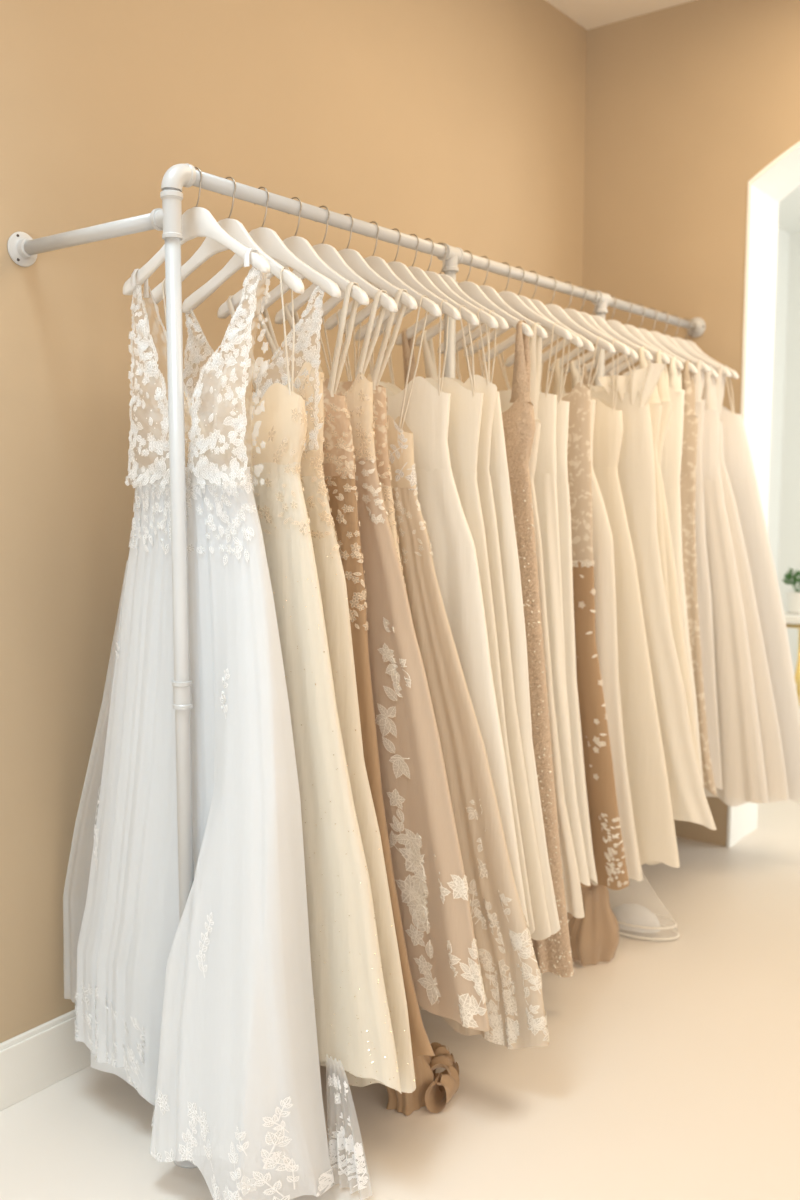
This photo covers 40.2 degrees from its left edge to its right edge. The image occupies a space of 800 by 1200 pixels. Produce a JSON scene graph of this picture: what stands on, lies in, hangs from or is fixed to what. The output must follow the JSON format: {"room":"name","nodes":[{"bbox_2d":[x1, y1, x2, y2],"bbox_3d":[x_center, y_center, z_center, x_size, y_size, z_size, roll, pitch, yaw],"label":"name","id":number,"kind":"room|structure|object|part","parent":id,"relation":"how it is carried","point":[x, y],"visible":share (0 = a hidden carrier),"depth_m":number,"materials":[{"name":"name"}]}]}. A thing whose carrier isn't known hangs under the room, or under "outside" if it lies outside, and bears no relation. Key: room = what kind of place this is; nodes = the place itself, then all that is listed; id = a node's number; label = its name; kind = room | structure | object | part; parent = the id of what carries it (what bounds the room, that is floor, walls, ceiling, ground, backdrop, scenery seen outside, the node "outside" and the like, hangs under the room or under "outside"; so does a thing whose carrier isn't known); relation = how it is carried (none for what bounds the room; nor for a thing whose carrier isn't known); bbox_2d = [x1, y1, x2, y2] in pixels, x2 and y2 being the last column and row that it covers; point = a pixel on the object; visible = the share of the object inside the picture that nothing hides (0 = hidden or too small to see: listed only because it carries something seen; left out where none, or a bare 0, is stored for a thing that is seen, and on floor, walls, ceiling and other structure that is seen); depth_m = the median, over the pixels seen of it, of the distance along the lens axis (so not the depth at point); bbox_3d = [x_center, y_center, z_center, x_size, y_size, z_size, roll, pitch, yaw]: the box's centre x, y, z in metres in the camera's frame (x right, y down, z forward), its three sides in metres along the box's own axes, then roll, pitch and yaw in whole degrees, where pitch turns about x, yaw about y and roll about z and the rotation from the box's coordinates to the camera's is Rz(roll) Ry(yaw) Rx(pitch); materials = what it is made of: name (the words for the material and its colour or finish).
{"room":"clothing store","nodes":[
{"label":"clothing store","id":0,"kind":"room"},
{"bbox_2d":[161,267,401,1093],"bbox_3d":[-0.337,0.137,2.298,0.846,1.624,0.076,4,8,37],"label":"gown","id":1,"kind":"object","parent":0,"point":[355,1036],"visible":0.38,"depth_m":2.15,"materials":[{"name":"beige fabric"}]},
{"bbox_2d":[0,0,586,1042],"bbox_3d":[-1.052,-0.443,2.358,0.300,3.187,6.160,4,8,37],"label":"wall","id":2,"kind":"structure","parent":0,"point":[455,123],"depth_m":2.63,"materials":[{"name":"beige paint"}]},
{"bbox_2d":[0,1009,90,1110],"bbox_3d":[-0.370,1.000,3.158,0.016,0.150,3.710,4,8,37],"label":"baseboard","id":3,"kind":"structure","parent":2,"relation":"attached to","point":[34,1060],"depth_m":2.53,"materials":[{"name":"white paint"}]},
{"bbox_2d":[0,676,799,1199],"bbox_3d":[1.962,1.227,2.671,6.900,0.200,10.000,4,8,37],"label":"floor","id":4,"kind":"structure","parent":0,"point":[668,1069],"depth_m":2.51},
{"bbox_2d":[7,163,705,1167],"bbox_3d":[0.155,0.035,3.332,0.524,2.031,2.640,4,8,37],"label":"clothing rack","id":5,"kind":"object","parent":4,"relation":"on","point":[23,250],"visible":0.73,"depth_m":2.19,"materials":[{"name":"white metal"}]},
{"bbox_3d":[-0.436,0.185,2.185,0.030,1.955,0.030,4,8,37],"label":"post","id":6,"kind":"part","parent":5,"relation":"part of","materials":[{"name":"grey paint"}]},
{"bbox_2d":[123,167,269,294],"bbox_3d":[-0.404,-0.730,2.131,0.409,0.224,0.026,4,8,37],"label":"clothes hanger","id":7,"kind":"object","parent":5,"relation":"hanging from","point":[196,221],"visible":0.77,"depth_m":2.12,"materials":[{"name":"white wood"}]},
{"bbox_2d":[75,248,367,1199],"bbox_3d":[-0.469,0.249,2.204,0.860,1.834,0.253,4,8,37],"label":"gown","id":8,"kind":"object","parent":7,"relation":"hanging from","point":[209,1014],"visible":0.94,"depth_m":2.13,"materials":[{"name":"white fabric"}]},
{"bbox_2d":[148,177,303,303],"bbox_3d":[-0.359,-0.727,2.209,0.439,0.251,0.028,4,8,37],"label":"clothes hanger","id":9,"kind":"object","parent":5,"relation":"hanging from","point":[234,228],"visible":0.76,"depth_m":2.20,"materials":[{"name":"white wood"}]},
{"bbox_2d":[182,187,340,312],"bbox_3d":[-0.296,-0.738,2.278,0.443,0.243,0.028,6,8,35],"label":"clothes hanger","id":10,"kind":"object","parent":5,"relation":"hanging from","point":[268,240],"visible":0.88,"depth_m":2.27,"materials":[{"name":"white wood"}]},
{"bbox_2d":[183,286,415,1092],"bbox_3d":[-0.280,0.180,2.373,0.787,1.647,0.082,4,8,37],"label":"gown","id":11,"kind":"object","parent":10,"relation":"hanging from","point":[308,383],"visible":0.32,"depth_m":2.23,"materials":[{"name":"beige fabric"}]},
{"bbox_2d":[217,197,368,318],"bbox_3d":[-0.235,-0.747,2.360,0.443,0.243,0.028,7,9,38],"label":"clothes hanger","id":12,"kind":"object","parent":5,"relation":"hanging from","point":[300,247],"visible":0.66,"depth_m":2.34,"materials":[{"name":"white wood"}]},
{"bbox_2d":[227,282,458,1115],"bbox_3d":[-0.158,0.221,2.541,0.736,1.824,0.283,4,8,37],"label":"gown","id":13,"kind":"object","parent":12,"relation":"hanging from","point":[339,470],"visible":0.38,"depth_m":2.33,"materials":[{"name":"fabric"}]},
{"bbox_2d":[244,206,397,321],"bbox_3d":[-0.185,-0.750,2.436,0.443,0.252,0.028,4,7,36],"label":"clothes hanger","id":14,"kind":"object","parent":5,"relation":"hanging from","point":[327,253],"visible":0.62,"depth_m":2.41,"materials":[{"name":"white wood"}]},
{"bbox_2d":[255,290,488,1031],"bbox_3d":[-0.157,0.108,2.518,0.868,1.598,0.073,4,8,37],"label":"gown","id":15,"kind":"object","parent":14,"relation":"hanging from","point":[431,884],"visible":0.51,"depth_m":2.38,"materials":[{"name":"beige fabric"}]},
{"bbox_2d":[274,214,416,323],"bbox_3d":[-0.129,-0.766,2.498,0.423,0.232,0.027,6,8,37],"label":"clothes hanger","id":16,"kind":"object","parent":5,"relation":"hanging from","point":[353,259],"visible":0.59,"depth_m":2.48,"materials":[{"name":"white wood"}]},
{"bbox_2d":[284,289,407,585],"bbox_3d":[-0.113,0.091,2.589,0.669,1.584,0.068,4,8,37],"label":"gown","id":17,"kind":"object","parent":16,"relation":"hanging from","point":[380,409],"visible":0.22,"depth_m":2.47,"materials":[{"name":"fabric"}]},
{"bbox_2d":[303,221,440,322],"bbox_3d":[-0.072,-0.772,2.574,0.430,0.236,0.028,6,9,39],"label":"clothes hanger","id":18,"kind":"object","parent":5,"relation":"hanging from","point":[379,265],"visible":0.62,"depth_m":2.55,"materials":[{"name":"white wood"}]},
{"bbox_2d":[313,295,549,1048],"bbox_3d":[-0.031,0.152,2.645,0.920,1.723,0.076,4,8,37],"label":"gown","id":19,"kind":"object","parent":18,"relation":"hanging from","point":[511,976],"visible":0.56,"depth_m":2.51,"materials":[{"name":"beige fabric"}]},
{"bbox_2d":[325,228,460,329],"bbox_3d":[-0.021,-0.782,2.643,0.418,0.229,0.027,7,9,38],"label":"clothes hanger","id":20,"kind":"object","parent":5,"relation":"hanging from","point":[400,269],"visible":0.61,"depth_m":2.62,"materials":[{"name":"white wood"}]},
{"bbox_2d":[336,300,528,926],"bbox_3d":[-0.007,0.025,2.724,0.778,1.501,0.067,4,8,37],"label":"gown","id":21,"kind":"object","parent":20,"relation":"hanging from","point":[455,562],"visible":0.19,"depth_m":2.59,"materials":[{"name":"white fabric"}]},
{"bbox_2d":[344,234,478,332],"bbox_3d":[0.019,-0.783,2.705,0.422,0.240,0.027,5,8,37],"label":"clothes hanger","id":22,"kind":"object","parent":5,"relation":"hanging from","point":[419,274],"visible":0.52,"depth_m":2.67,"materials":[{"name":"white wood"}]},
{"bbox_2d":[355,238,498,340],"bbox_3d":[0.062,-0.789,2.750,0.435,0.239,0.028,5,8,36],"label":"clothes hanger","id":23,"kind":"object","parent":5,"relation":"hanging from","point":[437,280],"visible":0.51,"depth_m":2.72,"materials":[{"name":"white wood"}]},
{"bbox_2d":[370,243,508,338],"bbox_3d":[0.096,-0.797,2.796,0.421,0.231,0.027,5,8,35],"label":"clothes hanger","id":24,"kind":"object","parent":5,"relation":"hanging from","point":[502,323],"visible":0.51,"depth_m":2.77,"materials":[{"name":"white wood"}]},
{"bbox_2d":[353,305,534,934],"bbox_3d":[0.035,0.041,2.787,0.728,1.544,0.052,4,7,36],"label":"gown","id":25,"kind":"object","parent":5,"relation":"hanging from","point":[466,404],"visible":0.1,"depth_m":2.64,"materials":[{"name":"white fabric"}]},
{"bbox_3d":[0.347,-0.926,3.116,0.030,0.030,2.568,4,8,37],"label":"rail","id":26,"kind":"part","parent":5,"relation":"part of","materials":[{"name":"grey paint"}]},
{"bbox_3d":[0.130,0.106,2.934,0.030,1.955,0.030,4,8,37],"label":"post","id":27,"kind":"part","parent":5,"relation":"part of","materials":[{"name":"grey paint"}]},
{"bbox_2d":[367,308,550,939],"bbox_3d":[0.076,0.051,2.837,0.742,1.552,0.050,4,8,37],"label":"gown","id":28,"kind":"object","parent":5,"relation":"hanging from","point":[542,931],"visible":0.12,"depth_m":2.69,"materials":[{"name":"white fabric"}]},
{"bbox_2d":[395,250,532,344],"bbox_3d":[0.168,-0.806,2.892,0.429,0.235,0.028,6,8,36],"label":"clothes hanger","id":29,"kind":"object","parent":5,"relation":"hanging from","point":[471,289],"visible":0.64,"depth_m":2.87,"materials":[{"name":"white plastic"}]},
{"bbox_2d":[382,310,559,934],"bbox_3d":[0.110,0.048,2.883,0.730,1.574,0.052,4,7,36],"label":"gown","id":30,"kind":"object","parent":5,"relation":"attached to","point":[498,466],"visible":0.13,"depth_m":2.74,"materials":[{"name":"white fabric"}]},
{"bbox_2d":[415,256,547,345],"bbox_3d":[0.218,-0.815,2.959,0.419,0.230,0.027,6,9,36],"label":"clothes hanger","id":31,"kind":"object","parent":5,"relation":"hanging from","point":[488,291],"visible":0.58,"depth_m":2.94,"materials":[{"name":"white plastic"}]},
{"bbox_2d":[401,320,574,976],"bbox_3d":[0.179,0.124,2.986,0.689,1.727,0.068,4,8,37],"label":"gown","id":32,"kind":"object","parent":5,"relation":"hanging from","point":[553,954],"visible":0.16,"depth_m":2.85,"materials":[{"name":"white fabric"}]},
{"bbox_2d":[421,323,584,917],"bbox_3d":[0.232,0.053,3.049,0.667,1.607,0.079,4,8,37],"label":"gown","id":33,"kind":"object","parent":5,"relation":"hanging from","point":[572,886],"visible":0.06,"depth_m":2.92,"materials":[{"name":"white fabric"}]},
{"bbox_2d":[438,262,571,353],"bbox_3d":[0.287,-0.823,3.042,0.424,0.233,0.027,3,6,35],"label":"clothes hanger","id":34,"kind":"object","parent":5,"relation":"hanging from","point":[510,298],"visible":0.58,"depth_m":3.02,"materials":[{"name":"white plastic"}]},
{"bbox_2d":[456,267,582,352],"bbox_3d":[0.329,-0.828,3.104,0.428,0.235,0.028,6,8,34],"label":"clothes hanger","id":35,"kind":"object","parent":5,"relation":"hanging from","point":[475,334],"visible":0.42,"depth_m":3.09,"materials":[{"name":"white plastic"}]},
{"bbox_2d":[455,323,589,885],"bbox_3d":[0.297,0.018,3.132,0.587,1.562,0.067,4,8,37],"label":"gown","id":36,"kind":"object","parent":5,"relation":"hanging from","point":[545,482],"visible":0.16,"depth_m":3.02,"materials":[{"name":"white fabric"}]},
{"bbox_2d":[464,271,593,356],"bbox_3d":[0.372,-0.831,3.171,0.433,0.245,0.028,5,8,37],"label":"clothes hanger","id":37,"kind":"object","parent":5,"relation":"hanging from","point":[540,306],"visible":0.45,"depth_m":3.15,"materials":[{"name":"white plastic"}]},
{"bbox_2d":[462,329,597,885],"bbox_3d":[0.342,0.020,3.197,0.544,1.577,0.065,4,8,37],"label":"gown","id":38,"kind":"object","parent":5,"relation":"hanging from","point":[562,415],"visible":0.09,"depth_m":3.09,"materials":[{"name":"white fabric"}]},
{"bbox_2d":[483,276,615,361],"bbox_3d":[0.441,-0.842,3.251,0.434,0.239,0.028,5,8,34],"label":"clothes hanger","id":39,"kind":"object","parent":5,"relation":"hanging from","point":[556,311],"visible":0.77,"depth_m":3.23,"materials":[{"name":"white plastic"}]},
{"bbox_2d":[504,282,629,366],"bbox_3d":[0.506,-0.851,3.334,0.436,0.240,0.028,4,7,39],"label":"clothes hanger","id":40,"kind":"object","parent":5,"relation":"hanging from","point":[573,314],"visible":0.56,"depth_m":3.30,"materials":[{"name":"white plastic"}]},
{"bbox_2d":[496,336,642,880],"bbox_3d":[0.454,0.029,3.341,0.653,1.593,0.082,4,8,37],"label":"gown","id":41,"kind":"object","parent":5,"relation":"hanging from","point":[603,545],"visible":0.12,"depth_m":3.21,"materials":[{"name":"white fabric"}]},
{"bbox_2d":[542,286,637,359],"bbox_3d":[0.550,-0.858,3.408,0.422,0.239,0.027,5,8,37],"label":"clothes hanger","id":42,"kind":"object","parent":5,"relation":"hanging from","point":[587,317],"visible":0.34,"depth_m":3.38,"materials":[{"name":"white plastic"}]},
{"bbox_2d":[542,289,652,362],"bbox_3d":[0.602,-0.865,3.463,0.431,0.237,0.028,4,7,37],"label":"clothes hanger","id":43,"kind":"object","parent":5,"relation":"hanging from","point":[601,323],"visible":0.51,"depth_m":3.43,"materials":[{"name":"white plastic"}]},
{"bbox_2d":[539,347,672,633],"bbox_3d":[0.615,-0.117,3.545,0.722,1.354,0.056,4,8,37],"label":"gown","id":44,"kind":"object","parent":43,"relation":"hanging from","point":[655,407],"visible":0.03,"depth_m":3.37,"materials":[{"name":"white fabric"}]},
{"bbox_3d":[0.647,0.034,3.618,0.030,1.955,0.030,4,8,37],"label":"post","id":45,"kind":"part","parent":5,"relation":"part of","materials":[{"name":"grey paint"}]},
{"bbox_2d":[549,295,669,371],"bbox_3d":[0.683,-0.878,3.570,0.426,0.234,0.027,4,8,36],"label":"clothes hanger","id":46,"kind":"object","parent":5,"relation":"hanging from","point":[615,325],"visible":0.59,"depth_m":3.55,"materials":[{"name":"white plastic"}]},
{"bbox_2d":[564,300,683,372],"bbox_3d":[0.749,-0.884,3.670,0.430,0.243,0.028,4,7,36],"label":"clothes hanger","id":47,"kind":"object","parent":5,"relation":"hanging from","point":[631,329],"visible":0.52,"depth_m":3.65,"materials":[{"name":"white plastic"}]},
{"bbox_2d":[570,357,703,787],"bbox_3d":[0.771,-0.092,3.754,0.614,1.459,0.085,4,8,37],"label":"gown","id":48,"kind":"object","parent":47,"relation":"hanging from","point":[672,448],"visible":0.07,"depth_m":3.60,"materials":[{"name":"white fabric"}]},
{"bbox_2d":[553,351,700,774],"bbox_3d":[0.698,-0.096,3.649,0.689,1.421,0.101,4,8,37],"label":"gown","id":49,"kind":"object","parent":5,"relation":"attached to","point":[663,382],"visible":0.08,"depth_m":3.51,"materials":[{"name":"white fabric"}]},
{"bbox_2d":[590,339,679,867],"bbox_3d":[0.515,0.007,3.422,0.803,1.590,0.072,4,8,37],"label":"gown","id":50,"kind":"object","parent":5,"relation":"hanging from","point":[644,750],"visible":0.23,"depth_m":3.28,"materials":[{"name":"white fabric"}]},
{"bbox_2d":[580,304,696,375],"bbox_3d":[0.813,-0.894,3.747,0.437,0.240,0.028,6,8,34],"label":"clothes hanger","id":51,"kind":"object","parent":5,"relation":"hanging from","point":[646,334],"visible":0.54,"depth_m":3.72,"materials":[{"name":"white plastic"}]},
{"bbox_2d":[582,360,716,795],"bbox_3d":[0.829,-0.084,3.832,0.626,1.485,0.079,4,8,37],"label":"gown","id":52,"kind":"object","parent":51,"relation":"hanging from","point":[690,422],"visible":0.1,"depth_m":3.69,"materials":[{"name":"beige fabric"}]},
{"bbox_2d":[592,308,709,379],"bbox_3d":[0.876,-0.903,3.824,0.432,0.237,0.028,3,7,35],"label":"clothes hanger","id":53,"kind":"object","parent":5,"relation":"hanging from","point":[659,337],"visible":0.59,"depth_m":3.80,"materials":[{"name":"white plastic"}]},
{"bbox_2d":[604,360,722,789],"bbox_3d":[0.889,-0.092,3.914,0.591,1.484,0.086,4,7,35],"label":"gown","id":54,"kind":"object","parent":53,"relation":"hanging from","point":[703,578],"visible":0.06,"depth_m":3.78,"materials":[{"name":"white fabric"}]},
{"bbox_2d":[606,311,717,377],"bbox_3d":[0.929,-0.907,3.909,0.438,0.248,0.028,4,7,36],"label":"clothes hanger","id":55,"kind":"object","parent":5,"relation":"hanging from","point":[623,366],"visible":0.39,"depth_m":3.89,"materials":[{"name":"white plastic"}]},
{"bbox_2d":[626,315,730,376],"bbox_3d":[0.996,-0.920,3.983,0.433,0.238,0.028,4,7,35],"label":"clothes hanger","id":56,"kind":"object","parent":5,"relation":"hanging from","point":[679,341],"visible":0.44,"depth_m":3.95,"materials":[{"name":"white plastic"}]},
{"bbox_2d":[623,365,788,801],"bbox_3d":[1.026,-0.072,4.065,0.890,1.552,0.084,4,8,37],"label":"gown","id":57,"kind":"object","parent":56,"relation":"hanging from","point":[775,772],"visible":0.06,"depth_m":3.88,"materials":[{"name":"white fabric"}]},
{"bbox_2d":[680,318,738,378],"bbox_3d":[1.055,-0.929,4.063,0.430,0.236,0.028,5,8,39],"label":"clothes hanger","id":58,"kind":"object","parent":5,"relation":"hanging from","point":[691,344],"visible":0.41,"depth_m":4.02,"materials":[{"name":"white plastic"}]},
{"bbox_2d":[784,612,799,706],"bbox_3d":[2.144,0.473,5.108,0.715,0.790,0.380,4,8,37],"label":"console table","id":59,"kind":"object","parent":4,"relation":"on","point":[789,617],"visible":0.09,"depth_m":5.11,"materials":[{"name":"white"}]},
{"bbox_2d":[782,568,799,613],"bbox_3d":[1.907,-0.046,5.225,0.142,0.217,0.140,4,8,37],"label":"potted plant","id":60,"kind":"object","parent":59,"relation":"on","point":[792,597],"visible":1,"depth_m":5.20,"materials":[{"name":"green plant"}]},
{"bbox_3d":[1.905,0.010,5.228,0.122,0.104,0.122,4,8,37],"label":"pot","id":61,"kind":"part","parent":60,"relation":"part of","materials":[{"name":"white ceramic"}]},
{"bbox_3d":[1.842,0.477,5.136,0.102,0.716,0.012,4,8,37],"label":"rod","id":62,"kind":"part","parent":59,"relation":"part of","materials":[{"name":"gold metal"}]},
{"bbox_3d":[1.983,0.453,5.430,0.022,0.762,0.022,4,8,37],"label":"leg","id":63,"kind":"part","parent":59,"relation":"part of","materials":[{"name":"gold metal"}]},
{"bbox_2d":[477,334,628,965],"bbox_3d":[0.410,0.143,3.293,0.669,1.821,0.209,4,8,37],"label":"gown","id":64,"kind":"object","parent":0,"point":[594,938],"visible":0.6,"depth_m":3.14,"materials":[{"name":"beige fabric"}]},
{"bbox_2d":[554,343,716,939],"bbox_3d":[0.578,0.119,3.475,0.899,1.821,0.141,4,8,37],"label":"gown","id":65,"kind":"object","parent":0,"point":[636,469],"visible":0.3,"depth_m":3.32,"materials":[{"name":"white fabric"}]},
{"bbox_2d":[546,0,799,233],"bbox_3d":[2.242,-2.119,2.108,6.200,0.200,10.000,4,8,37],"label":"ceiling","id":66,"kind":"structure","parent":0,"point":[589,14],"depth_m":4.15,"materials":[{"name":"white paint"}]},
{"bbox_2d":[608,366,768,806],"bbox_3d":[0.946,-0.066,3.987,0.852,1.555,0.087,4,8,37],"label":"gown","id":67,"kind":"object","parent":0,"point":[742,761],"visible":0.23,"depth_m":3.83,"materials":[{"name":"white fabric"}]},
{"bbox_2d":[581,0,799,846],"bbox_3d":[2.958,-0.511,3.007,5.327,3.187,0.300,4,8,37],"label":"wall","id":68,"kind":"structure","parent":0,"point":[686,103],"depth_m":4.12,"materials":[{"name":"beige paint"}]},
{"bbox_2d":[727,141,799,847],"bbox_3d":[1.859,-0.366,3.856,1.240,2.720,0.314,4,8,37],"label":"trim","id":69,"kind":"structure","parent":68,"relation":"attached to","point":[779,178],"depth_m":4.14,"materials":[{"name":"white"}]},
{"bbox_2d":[719,366,799,802],"bbox_3d":[1.112,-0.073,4.123,0.944,1.580,0.095,4,8,37],"label":"gown","id":70,"kind":"object","parent":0,"point":[737,455],"visible":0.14,"depth_m":3.94,"materials":[{"name":"white fabric"}]},
{"bbox_2d":[768,227,789,573],"bbox_3d":[1.654,-0.885,6.556,0.100,3.187,3.840,4,8,37],"label":"wall","id":71,"kind":"structure","parent":0,"point":[783,236],"depth_m":7.82,"materials":[{"name":"white paint"}]},
{"bbox_2d":[777,232,799,675],"bbox_3d":[4.736,-0.887,6.579,4.800,3.187,0.100,4,8,37],"label":"wall","id":72,"kind":"structure","parent":0,"point":[789,521],"depth_m":7.92,"materials":[{"name":"white paint"}]}
]}

